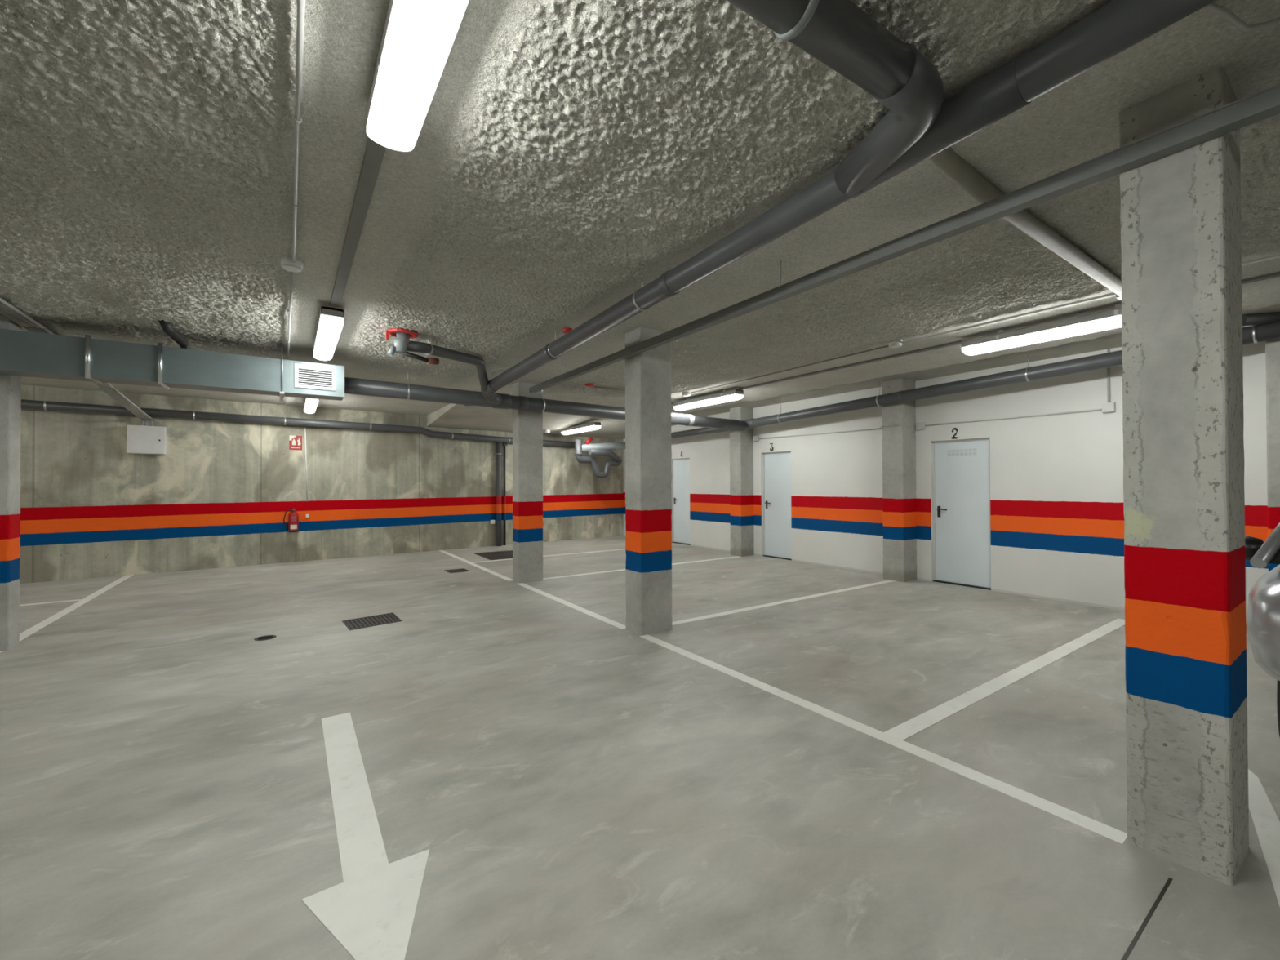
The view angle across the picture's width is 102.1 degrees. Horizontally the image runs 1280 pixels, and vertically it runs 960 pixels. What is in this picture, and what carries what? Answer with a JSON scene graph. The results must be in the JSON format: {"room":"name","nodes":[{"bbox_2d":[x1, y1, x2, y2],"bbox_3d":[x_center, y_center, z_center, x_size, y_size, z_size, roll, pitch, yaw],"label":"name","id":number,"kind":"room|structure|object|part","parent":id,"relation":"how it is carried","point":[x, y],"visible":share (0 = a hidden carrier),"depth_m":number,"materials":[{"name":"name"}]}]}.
{"room":"parking garage","nodes":[
{"label":"parking garage","id":0,"kind":"room"},
{"bbox_2d":[19,383,623,583],"bbox_3d":[-6.305,-0.005,9.843,15.102,3.050,0.249,0,-1,-38],"label":"wall","id":1,"kind":"structure","parent":0,"point":[220,494],"depth_m":9.27,"materials":[{"name":"concrete"}]},
{"bbox_2d":[126,425,166,454],"bbox_3d":[-7.933,-0.644,8.317,0.450,0.445,0.150,0,-1,-38],"label":"electrical panel","id":2,"kind":"object","parent":1,"relation":"attached to","point":[140,439],"visible":1,"depth_m":8.26,"materials":[{"name":"white metal"}]},
{"bbox_2d":[283,507,298,532],"bbox_3d":[-6.377,0.737,9.477,0.169,0.440,0.214,0,0,15],"label":"fire extinguisher","id":3,"kind":"object","parent":1,"relation":"attached to","point":[293,517],"visible":1,"depth_m":9.44,"materials":[{"name":"red paint"}]},
{"bbox_2d":[288,435,302,450],"bbox_3d":[-6.397,-0.691,9.612,0.200,0.270,0.008,0,-1,-38],"label":"safety sign","id":4,"kind":"object","parent":1,"relation":"attached to","point":[295,442],"visible":1,"depth_m":9.60,"materials":[{"name":"red plastic"}]},
{"bbox_2d":[21,399,575,447],"bbox_3d":[-6.663,-1.013,9.261,13.032,0.336,0.146,0,-1,-38],"label":"pipe","id":5,"kind":"object","parent":1,"relation":"attached to","point":[25,404],"visible":0.98,"depth_m":9.13,"materials":[{"name":"grey plastic"}]},
{"bbox_2d":[304,427,307,501],"bbox_3d":[-6.263,-0.291,9.703,0.060,1.381,0.025,0,-1,-34],"label":"conduit","id":6,"kind":"object","parent":1,"relation":"attached to","point":[304,428],"visible":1,"depth_m":9.70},
{"bbox_2d":[496,442,501,546],"bbox_3d":[-3.263,0.301,11.957,0.126,2.450,0.126,0,-1,-34],"label":"downpipe","id":7,"kind":"object","parent":1,"relation":"attached to","point":[498,444],"visible":0.94,"depth_m":11.91,"materials":[{"name":"metal"}]},
{"bbox_2d":[502,442,506,545],"bbox_3d":[-3.151,0.311,12.095,0.080,2.430,0.060,0,-1,-34],"label":"downpipe","id":8,"kind":"object","parent":1,"relation":"attached to","point":[504,444],"visible":0.95,"depth_m":12.07,"materials":[{"name":"black plastic"}]},
{"bbox_2d":[426,403,706,439],"bbox_3d":[-1.642,-1.340,11.392,5.200,0.390,3.460,0,-1,-34],"label":"ceiling","id":9,"kind":"structure","parent":0,"point":[452,415],"depth_m":11.01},
{"bbox_2d":[560,421,600,433],"bbox_3d":[-1.347,-1.165,11.615,0.164,0.198,1.600,0,-1,-34],"label":"lamp","id":10,"kind":"object","parent":9,"relation":"attached to","point":[594,424],"visible":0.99,"depth_m":11.44,"materials":[{"name":"white plastic"}]},
{"bbox_2d":[0,535,1279,959],"bbox_3d":[-1.659,1.549,2.967,15.000,0.200,19.200,0,-1,-34],"label":"floor","id":11,"kind":"structure","parent":0,"point":[576,784],"depth_m":2.58,"materials":[{"name":"concrete"}]},
{"bbox_2d":[0,315,21,651],"bbox_3d":[-5.693,0.011,4.490,0.360,2.930,0.230,0,-1,-34],"label":"concrete pillar","id":12,"kind":"structure","parent":11,"relation":"on","point":[10,385],"depth_m":4.51,"materials":[{"name":"grey concrete"}]},
{"bbox_2d":[19,599,81,605],"bbox_3d":[-8.943,1.492,5.112,4.769,0.004,0.090,0,-1,-34],"label":"parking line","id":13,"kind":"object","parent":11,"relation":"on","point":[76,599],"visible":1,"depth_m":6.29,"materials":[{"name":"white paint"}]},
{"bbox_2d":[19,574,133,640],"bbox_3d":[-6.896,1.495,6.432,0.100,0.004,4.340,0,-1,-34],"label":"parking line","id":14,"kind":"object","parent":11,"relation":"on","point":[42,624],"visible":0.75,"depth_m":5.91,"materials":[{"name":"white paint"}]},
{"bbox_2d":[253,635,276,640],"bbox_3d":[-3.487,1.469,4.814,0.170,0.007,0.170,0,-1,-34],"label":"floor drain","id":15,"kind":"object","parent":11,"relation":"on","point":[266,637],"visible":1,"depth_m":4.80,"materials":[{"name":"metal"}]},
{"bbox_2d":[257,635,272,639],"bbox_3d":[-3.487,1.467,4.814,0.110,0.003,0.088,0,-1,-34],"label":"grille","id":16,"kind":"object","parent":15,"relation":"attached to","point":[268,637],"depth_m":4.81,"materials":[{"name":"black metal"}]},
{"bbox_2d":[301,711,429,959],"bbox_3d":[-1.269,1.442,2.303,0.418,0.004,2.140,0,-1,-34],"label":"direction arrow","id":17,"kind":"object","parent":11,"relation":"on","point":[371,913],"visible":1,"depth_m":1.87,"materials":[{"name":"white paint"}]},
{"bbox_2d":[342,612,402,630],"bbox_3d":[-2.790,1.471,5.398,0.533,0.007,0.438,0,-1,-42],"label":"floor grate","id":18,"kind":"object","parent":11,"relation":"on","point":[384,619],"visible":1,"depth_m":5.39,"materials":[{"name":"metal"}]},
{"bbox_2d":[444,568,470,573],"bbox_3d":[-3.018,1.496,8.527,0.330,0.007,0.320,0,-1,-34],"label":"floor grate","id":19,"kind":"object","parent":11,"relation":"on","point":[462,570],"visible":1,"depth_m":8.50,"materials":[{"name":"metal"}]},
{"bbox_2d":[445,568,467,572],"bbox_3d":[-3.016,1.495,8.528,0.292,0.003,0.294,0,-1,-34],"label":"grille","id":20,"kind":"object","parent":19,"relation":"attached to","point":[454,570],"depth_m":8.50,"materials":[{"name":"metal"}]},
{"bbox_2d":[438,550,512,581],"bbox_3d":[-3.111,1.505,9.420,0.095,0.004,4.300,0,-1,-34],"label":"parking line","id":21,"kind":"object","parent":11,"relation":"on","point":[504,577],"visible":0.86,"depth_m":8.91,"materials":[{"name":"white paint"}]},
{"bbox_2d":[473,550,512,559],"bbox_3d":[-2.722,1.511,10.483,1.000,0.007,1.180,0,-1,-34],"label":"floor hatch","id":22,"kind":"object","parent":11,"relation":"on","point":[496,555],"visible":0.63,"depth_m":10.44,"materials":[{"name":"metal"}]},
{"bbox_2d":[512,382,542,583],"bbox_3d":[-1.660,0.021,7.646,0.380,2.930,0.250,0,-1,-34],"label":"concrete pillar","id":23,"kind":"structure","parent":11,"relation":"on","point":[527,425],"depth_m":7.54,"materials":[{"name":"grey concrete"}]},
{"bbox_2d":[472,548,625,562],"bbox_3d":[-1.562,1.508,10.450,3.620,0.004,0.090,0,-1,-34],"label":"parking line","id":24,"kind":"object","parent":11,"relation":"on","point":[623,548],"visible":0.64,"depth_m":10.42,"materials":[{"name":"white paint"}]},
{"bbox_2d":[516,582,626,629],"bbox_3d":[-0.932,1.472,6.254,0.095,0.004,2.825,0,-1,-34],"label":"parking line","id":25,"kind":"object","parent":11,"relation":"on","point":[611,622],"visible":0.86,"depth_m":5.94,"materials":[{"name":"white paint"}]},
{"bbox_2d":[542,555,738,579],"bbox_3d":[0.227,1.489,8.909,4.155,0.004,0.095,0,-1,-34],"label":"parking line","id":26,"kind":"object","parent":11,"relation":"on","point":[737,556],"visible":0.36,"depth_m":8.44,"materials":[{"name":"white paint"}]},
{"bbox_2d":[624,327,671,635],"bbox_3d":[0.083,-0.005,5.077,0.370,2.930,0.280,0,-1,-34],"label":"concrete pillar","id":27,"kind":"structure","parent":11,"relation":"on","point":[648,440],"depth_m":4.96,"materials":[{"name":"grey concrete"}]},
{"bbox_2d":[671,580,895,625],"bbox_3d":[1.962,1.463,6.364,4.170,0.004,0.095,0,-1,-34],"label":"parking line","id":28,"kind":"object","parent":11,"relation":"on","point":[691,620],"visible":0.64,"depth_m":6.07,"materials":[{"name":"white paint"}]},
{"bbox_2d":[639,634,1127,844],"bbox_3d":[0.982,1.443,3.450,0.095,0.004,3.375,0,-1,-34],"label":"parking line","id":29,"kind":"object","parent":11,"relation":"on","point":[1108,832],"visible":0.86,"depth_m":2.67,"materials":[{"name":"white paint"}]},
{"bbox_2d":[884,618,1124,740],"bbox_3d":[3.213,1.441,4.120,4.347,0.004,0.110,0,-1,-34],"label":"parking line","id":30,"kind":"object","parent":11,"relation":"on","point":[907,729],"visible":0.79,"depth_m":3.60,"materials":[{"name":"white paint"}]},
{"bbox_2d":[1119,66,1248,885],"bbox_3d":[2.143,-0.037,2.041,0.360,2.930,0.278,0,-1,-34],"label":"concrete pillar","id":31,"kind":"structure","parent":11,"relation":"on","point":[1183,418],"depth_m":1.93,"materials":[{"name":"grey concrete"}]},
{"bbox_2d":[1244,522,1279,736],"bbox_3d":[4.952,0.668,2.880,3.970,1.507,1.900,0,-1,-34],"label":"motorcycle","id":32,"kind":"object","parent":11,"relation":"on","point":[1263,620],"visible":0.82,"depth_m":2.52,"materials":[{"name":"silver metal"}]},
{"bbox_2d":[1244,535,1263,560],"bbox_3d":[3.387,0.381,2.881,0.140,0.140,0.140,0,-1,-34],"label":"mirror","id":33,"kind":"object","parent":32,"relation":"attached to","point":[1252,544],"depth_m":2.84,"materials":[{"name":"black plastic"}]},
{"bbox_2d":[1248,768,1279,906],"bbox_3d":[2.459,1.427,2.015,0.117,0.004,1.811,-1,-1,43],"label":"parking line","id":34,"kind":"object","parent":11,"relation":"on","point":[1266,822],"visible":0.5,"depth_m":2.13,"materials":[{"name":"white paint"}]},
{"bbox_2d":[0,0,1279,415],"bbox_3d":[-1.693,-1.455,2.198,14.070,0.064,17.914,0,-1,-34],"label":"ceiling","id":35,"kind":"structure","parent":0,"point":[563,153],"depth_m":2.56,"materials":[{"name":"grey concrete"}]},
{"bbox_2d":[0,297,153,426],"bbox_3d":[-5.601,-1.151,4.882,0.177,0.489,8.354,0,-1,-34],"label":"cable tray","id":36,"kind":"object","parent":35,"relation":"attached to","point":[6,309],"visible":0.66,"depth_m":4.77,"materials":[{"name":"grey metal"}]},
{"bbox_2d":[0,328,344,400],"bbox_3d":[-5.684,-1.159,4.188,5.710,0.555,0.380,0,-1,-34],"label":"air duct","id":37,"kind":"object","parent":35,"relation":"attached to","point":[22,353],"visible":0.97,"depth_m":4.82,"materials":[{"name":"metal"}]},
{"bbox_3d":[-3.788,-0.897,5.476,0.040,0.021,0.380,0,-1,-34],"label":"support rail","id":38,"kind":"part","parent":37,"relation":"part of","materials":[{"name":"metal"}]},
{"bbox_3d":[-3.789,-1.156,5.478,0.012,0.555,0.342,0,-1,-34],"label":"hanger rod","id":39,"kind":"part","parent":37,"relation":"part of","materials":[{"name":"metal"}]},
{"bbox_2d":[294,364,335,391],"bbox_3d":[-3.458,-1.092,5.510,0.370,0.245,0.018,0,-1,-34],"label":"grille","id":40,"kind":"object","parent":37,"relation":"attached to","point":[308,377],"depth_m":5.51,"materials":[{"name":"white metal"}]},
{"bbox_2d":[158,320,191,349],"bbox_3d":[-4.402,-1.365,4.927,0.110,0.196,0.658,0,-1,-26],"label":"pipe","id":41,"kind":"object","parent":35,"relation":"attached to","point":[166,326],"depth_m":4.77,"materials":[{"name":"black plastic"}]},
{"bbox_2d":[285,271,293,404],"bbox_3d":[-4.357,-1.388,6.382,0.035,0.026,7.170,0,-1,-35],"label":"conduit","id":42,"kind":"object","parent":35,"relation":"attached to","point":[289,310],"visible":0.78,"depth_m":4.31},
{"bbox_2d":[280,255,303,272],"bbox_3d":[-2.284,-1.418,3.396,0.124,0.074,0.124,0,-1,-34],"label":"junction box","id":43,"kind":"object","parent":35,"relation":"attached to","point":[286,263],"visible":0.99,"depth_m":3.36,"materials":[{"name":"white plastic"}]},
{"bbox_3d":[-2.284,-1.388,3.395,0.107,0.014,0.107,0,-1,-34],"label":"lid","id":44,"kind":"part","parent":43,"relation":"part of","materials":[{"name":"white plastic"}]},
{"bbox_2d":[292,0,305,262],"bbox_3d":[0.013,-1.452,0.042,0.028,0.028,8.030,0,-1,-34],"label":"conduit","id":45,"kind":"object","parent":35,"relation":"attached to","point":[298,119],"visible":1,"depth_m":1.99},
{"bbox_2d":[304,398,318,411],"bbox_3d":[-5.554,-1.305,8.729,0.164,0.213,1.500,0,-1,-34],"label":"lamp","id":46,"kind":"object","parent":35,"relation":"attached to","point":[310,404],"visible":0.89,"depth_m":8.86,"materials":[{"name":"white plastic"}]},
{"bbox_2d":[313,305,343,357],"bbox_3d":[-2.895,-1.345,4.782,0.164,0.213,1.460,0,-1,-34],"label":"lamp","id":47,"kind":"object","parent":35,"relation":"attached to","point":[331,319],"visible":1,"depth_m":4.61,"materials":[{"name":"white plastic"}]},
{"bbox_2d":[330,133,388,305],"bbox_3d":[-1.736,-1.447,3.115,0.068,0.035,2.580,0,-1,-34],"label":"rail","id":48,"kind":"object","parent":35,"relation":"attached to","point":[375,148],"visible":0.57,"depth_m":2.72,"materials":[{"name":"grey metal"}]},
{"bbox_2d":[366,0,462,147],"bbox_3d":[-0.552,-1.381,1.393,0.164,0.213,1.500,0,-1,-34],"label":"lamp","id":49,"kind":"object","parent":35,"relation":"attached to","point":[416,33],"visible":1,"depth_m":1.70,"materials":[{"name":"white plastic"}]},
{"bbox_2d":[385,328,488,391],"bbox_3d":[-2.041,-1.271,5.649,0.369,0.324,1.679,0,0,17],"label":"drain pipe","id":50,"kind":"object","parent":35,"relation":"attached to","point":[402,344],"visible":0.98,"depth_m":5.14,"materials":[{"name":"grey plastic"}]},
{"bbox_2d":[393,332,409,353],"bbox_3d":[-2.302,-1.322,5.003,0.145,0.180,0.136,0,-1,-34],"label":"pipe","id":51,"kind":"object","parent":50,"relation":"attached to","point":[402,340],"depth_m":4.96,"materials":[{"name":"metal"}]},
{"bbox_2d":[489,366,511,376],"bbox_3d":[-1.434,-1.333,6.084,0.858,0.141,0.157,-1,-1,35],"label":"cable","id":52,"kind":"object","parent":35,"relation":"attached to","point":[508,366],"visible":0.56,"depth_m":6.23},
{"bbox_2d":[344,367,746,431],"bbox_3d":[-1.769,-1.183,7.205,8.982,0.508,0.213,0,-1,-34],"label":"pipe","id":53,"kind":"object","parent":35,"relation":"attached to","point":[357,386],"visible":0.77,"depth_m":7.09,"materials":[{"name":"grey plastic"}]},
{"bbox_2d":[562,327,572,333],"bbox_3d":[-0.690,-1.429,4.928,0.090,0.060,0.090,0,-1,-34],"label":"plug","id":54,"kind":"object","parent":35,"relation":"attached to","point":[566,330],"visible":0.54,"depth_m":4.89,"materials":[{"name":"red plastic"}]},
{"bbox_2d":[584,382,625,391],"bbox_3d":[-0.380,-1.388,7.760,0.906,0.089,0.140,0,0,-19],"label":"pipe","id":55,"kind":"object","parent":35,"relation":"attached to","point":[589,384],"visible":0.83,"depth_m":7.69,"materials":[{"name":"grey metal"}]},
{"bbox_2d":[682,391,690,396],"bbox_3d":[0.748,-1.390,8.325,0.130,0.074,0.130,0,-1,-34],"label":"junction box","id":56,"kind":"object","parent":35,"relation":"attached to","point":[685,393],"visible":0.98,"depth_m":8.28,"materials":[{"name":"white plastic"}]},
{"bbox_2d":[673,389,743,408],"bbox_3d":[1.090,-1.330,8.533,0.164,0.213,1.540,0,-1,-34],"label":"lamp","id":57,"kind":"object","parent":35,"relation":"attached to","point":[724,395],"visible":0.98,"depth_m":8.39,"materials":[{"name":"white plastic"}]},
{"bbox_2d":[688,345,888,394],"bbox_3d":[1.702,-1.400,6.870,0.020,0.020,3.421,0,-1,-33],"label":"conduit","id":58,"kind":"object","parent":35,"relation":"attached to","point":[886,346],"visible":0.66,"depth_m":6.43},
{"bbox_2d":[480,0,1216,405],"bbox_3d":[0.660,-1.308,2.579,0.635,0.522,10.495,0,-1,-33],"label":"drain pipe","id":59,"kind":"object","parent":35,"relation":"attached to","point":[917,125],"visible":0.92,"depth_m":1.93,"materials":[{"name":"grey plastic"}]},
{"bbox_2d":[725,0,929,98],"bbox_3d":[0.488,-1.385,1.497,1.035,0.231,0.162,0,-1,-32],"label":"pipe","id":60,"kind":"object","parent":59,"relation":"attached to","point":[839,34],"visible":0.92,"depth_m":1.52,"materials":[{"name":"grey plastic"}]},
{"bbox_2d":[738,340,961,389],"bbox_3d":[2.460,-1.434,6.697,0.068,0.035,3.200,0,-1,-34],"label":"rail","id":61,"kind":"object","parent":35,"relation":"attached to","point":[957,342],"visible":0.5,"depth_m":6.31,"materials":[{"name":"grey metal"}]},
{"bbox_2d":[888,339,902,347],"bbox_3d":[2.656,-1.420,5.379,0.130,0.074,0.130,0,-1,-34],"label":"junction box","id":62,"kind":"object","parent":35,"relation":"attached to","point":[894,344],"visible":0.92,"depth_m":5.33,"materials":[{"name":"white plastic"}]},
{"bbox_3d":[2.656,-1.390,5.378,0.112,0.014,0.112,0,-1,-34],"label":"lid","id":63,"kind":"part","parent":62,"relation":"part of","materials":[{"name":"white plastic"}]},
{"bbox_2d":[529,83,1279,392],"bbox_3d":[1.289,-1.347,2.917,0.074,0.270,9.750,0,-1,-34],"label":"pipe","id":64,"kind":"object","parent":35,"relation":"attached to","point":[1264,104],"visible":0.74,"depth_m":2.32,"materials":[{"name":"metal"}]},
{"bbox_3d":[0.937,-1.374,3.434,0.009,0.205,0.009,0,0,-12],"label":"hanger rod","id":65,"kind":"part","parent":64,"relation":"part of","materials":[{"name":"metal"}]},
{"bbox_2d":[929,146,1121,299],"bbox_3d":[2.424,-1.442,3.030,3.127,0.129,0.141,0,-1,-34],"label":"conduit","id":66,"kind":"object","parent":35,"relation":"attached to","point":[947,160],"visible":0.75,"depth_m":2.82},
{"bbox_2d":[961,302,1121,352],"bbox_3d":[3.734,-1.370,4.648,0.164,0.213,1.500,0,-1,-34],"label":"lamp","id":67,"kind":"object","parent":35,"relation":"attached to","point":[1111,316],"visible":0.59,"depth_m":4.67,"materials":[{"name":"white plastic"}]},
{"bbox_2d":[902,253,1279,343],"bbox_3d":[4.355,-1.441,2.918,0.022,0.022,5.900,0,-1,-34],"label":"conduit","id":68,"kind":"object","parent":35,"relation":"attached to","point":[1277,255],"visible":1,"depth_m":4.35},
{"bbox_2d":[1202,2,1279,32],"bbox_3d":[1.915,-1.442,1.590,0.405,0.052,0.114,0,0,11],"label":"cable","id":69,"kind":"object","parent":35,"relation":"attached to","point":[1227,14],"visible":0.99,"depth_m":1.61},
{"bbox_2d":[729,406,754,556],"bbox_3d":[2.029,0.009,10.314,0.360,2.970,0.310,0,-1,-34],"label":"wall pillar","id":70,"kind":"structure","parent":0,"point":[741,442],"depth_m":10.19,"materials":[{"name":"concrete"}]},
{"bbox_2d":[881,378,916,582],"bbox_3d":[3.837,-0.019,7.656,0.360,2.970,0.320,0,-1,-34],"label":"wall pillar","id":71,"kind":"structure","parent":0,"point":[899,442],"depth_m":7.54,"materials":[{"name":"concrete"}]},
{"bbox_2d":[880,424,902,426],"bbox_3d":[3.674,-0.792,7.553,0.016,0.023,0.330,0,-1,-34],"label":"conduit","id":72,"kind":"object","parent":71,"relation":"attached to","point":[895,424],"visible":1,"depth_m":7.54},
{"bbox_2d":[622,324,1268,618],"bbox_3d":[4.550,-0.066,7.089,0.200,3.050,18.600,0,-1,-34],"label":"wall","id":73,"kind":"structure","parent":0,"point":[1057,513],"depth_m":6.70,"materials":[{"name":"white paint"}]},
{"bbox_2d":[574,439,626,478],"bbox_3d":[-0.725,-0.529,12.923,1.877,0.963,0.423,0,-1,-34],"label":"trap","id":74,"kind":"object","parent":73,"relation":"attached to","point":[596,449],"visible":0.99,"depth_m":12.73,"materials":[{"name":"grey plastic"}]},
{"bbox_2d":[584,436,592,444],"bbox_3d":[-1.255,-0.951,12.680,0.221,0.221,0.100,0,-1,-34],"label":"cap","id":75,"kind":"object","parent":74,"relation":"attached to","point":[589,440],"visible":1,"depth_m":12.64,"materials":[{"name":"red paint"}]},
{"bbox_2d":[582,441,626,452],"bbox_3d":[-0.704,-0.845,13.017,1.738,0.329,0.190,0,-1,-31],"label":"pipe","id":76,"kind":"object","parent":74,"relation":"attached to","point":[609,446],"depth_m":12.82,"materials":[{"name":"metal"}]},
{"bbox_2d":[671,457,689,545],"bbox_3d":[1.013,0.503,12.254,0.135,2.020,0.730,0,-1,-34],"label":"door","id":77,"kind":"structure","parent":73,"relation":"in","point":[680,467],"depth_m":12.29,"materials":[{"name":"white metal"}]},
{"bbox_2d":[753,435,759,440],"bbox_3d":[2.287,-0.818,10.190,0.056,0.100,0.100,0,-1,-34],"label":"junction box","id":78,"kind":"object","parent":73,"relation":"attached to","point":[755,437],"visible":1,"depth_m":10.16,"materials":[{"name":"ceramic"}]},
{"bbox_2d":[762,451,791,559],"bbox_3d":[2.644,0.478,9.857,0.135,2.020,0.730,0,-1,-34],"label":"door","id":79,"kind":"structure","parent":73,"relation":"in","point":[776,466],"depth_m":9.87,"materials":[{"name":"white metal"}]},
{"bbox_2d":[758,427,882,439],"bbox_3d":[3.097,-0.804,9.023,0.020,0.052,2.740,0,-1,-34],"label":"conduit","id":80,"kind":"object","parent":73,"relation":"attached to","point":[878,428],"visible":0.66,"depth_m":8.91,"materials":[{"name":"plastic"}]},
{"bbox_2d":[915,422,925,430],"bbox_3d":[4.090,-0.787,7.540,0.056,0.110,0.110,0,-1,-34],"label":"junction box","id":81,"kind":"object","parent":73,"relation":"attached to","point":[919,425],"visible":1,"depth_m":7.51,"materials":[{"name":"plastic"}]},
{"bbox_3d":[4.069,-0.787,7.526,0.006,0.097,0.097,0,-1,-34],"label":"lid","id":82,"kind":"part","parent":81,"relation":"part of","materials":[{"name":"plastic"}]},
{"bbox_2d":[951,427,957,439],"bbox_3d":[4.367,-0.647,7.180,0.002,0.157,0.084,0,-1,-34],"label":"number","id":83,"kind":"object","parent":73,"relation":"in","point":[953,428],"depth_m":7.18,"materials":[{"name":"black paint"}]},
{"bbox_2d":[932,437,991,590],"bbox_3d":[4.470,0.450,7.175,0.135,2.020,0.760,0,-1,-34],"label":"door","id":84,"kind":"structure","parent":73,"relation":"in","point":[961,468],"depth_m":7.17,"materials":[{"name":"white metal"}]},
{"bbox_3d":[4.289,0.453,7.420,0.009,0.160,0.040,0,-1,-34],"label":"handle plate","id":85,"kind":"part","parent":84,"relation":"part of","materials":[{"name":"black plastic"}]},
{"bbox_2d":[924,408,1102,426],"bbox_3d":[4.689,-0.793,6.684,0.020,0.026,1.980,0,-1,-34],"label":"conduit","id":86,"kind":"object","parent":73,"relation":"attached to","point":[1095,410],"visible":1,"depth_m":6.53,"materials":[{"name":"plastic"}]},
{"bbox_2d":[1106,348,1110,402],"bbox_3d":[5.276,-1.183,5.823,0.024,0.640,0.024,0,-1,-34],"label":"conduit","id":87,"kind":"object","parent":73,"relation":"attached to","point":[1108,349],"visible":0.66,"depth_m":5.81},
{"bbox_2d":[1102,402,1115,413],"bbox_3d":[5.266,-0.815,5.812,0.056,0.104,0.104,0,-1,-34],"label":"junction box","id":88,"kind":"object","parent":73,"relation":"attached to","point":[1108,406],"visible":1,"depth_m":5.79,"materials":[{"name":"plastic"}]},
{"bbox_3d":[5.245,-0.815,5.798,0.006,0.092,0.092,0,-1,-34],"label":"lid","id":89,"kind":"part","parent":88,"relation":"part of","materials":[{"name":"plastic"}]},
{"bbox_2d":[1265,338,1279,571],"bbox_3d":[5.892,-0.050,4.637,0.360,2.970,0.315,0,-1,-34],"label":"wall pillar","id":90,"kind":"structure","parent":73,"relation":"attached to","point":[1272,347],"depth_m":4.64,"materials":[{"name":"concrete"}]},
{"bbox_2d":[683,303,1279,415],"bbox_3d":[5.228,-1.546,5.146,0.870,0.125,14.600,0,-1,-34],"label":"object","id":91,"kind":"structure","parent":0,"point":[1113,340],"depth_m":6.76,"materials":[{"name":"grey metal"}]},
{"bbox_2d":[671,321,1279,439],"bbox_3d":[3.698,-1.210,7.367,0.174,0.551,14.004,0,-1,-34],"label":"pipe","id":92,"kind":"object","parent":91,"relation":"hanging from","point":[1254,334],"visible":0.8,"depth_m":6.54,"materials":[{"name":"grey plastic"}]},
{"bbox_2d":[1242,311,1279,325],"bbox_3d":[5.907,-1.431,4.167,0.250,0.105,1.424,0,-1,-42],"label":"insulated pipe","id":93,"kind":"object","parent":91,"relation":"attached to","point":[1261,318],"visible":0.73,"depth_m":4.55,"materials":[{"name":"black rubber"}]},
{"bbox_3d":[3.496,-1.501,-1.356,9.450,0.043,6.200,0,-1,-34],"label":"ceiling","id":94,"kind":"structure","parent":0,"visible":0},
{"bbox_2d":[1241,271,1279,284],"bbox_3d":[5.254,-1.476,2.593,0.068,0.035,3.350,0,-1,-34],"label":"rail","id":95,"kind":"object","parent":94,"relation":"attached to","point":[1276,274],"visible":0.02,"depth_m":3.72,"materials":[{"name":"grey metal"}]}
]}

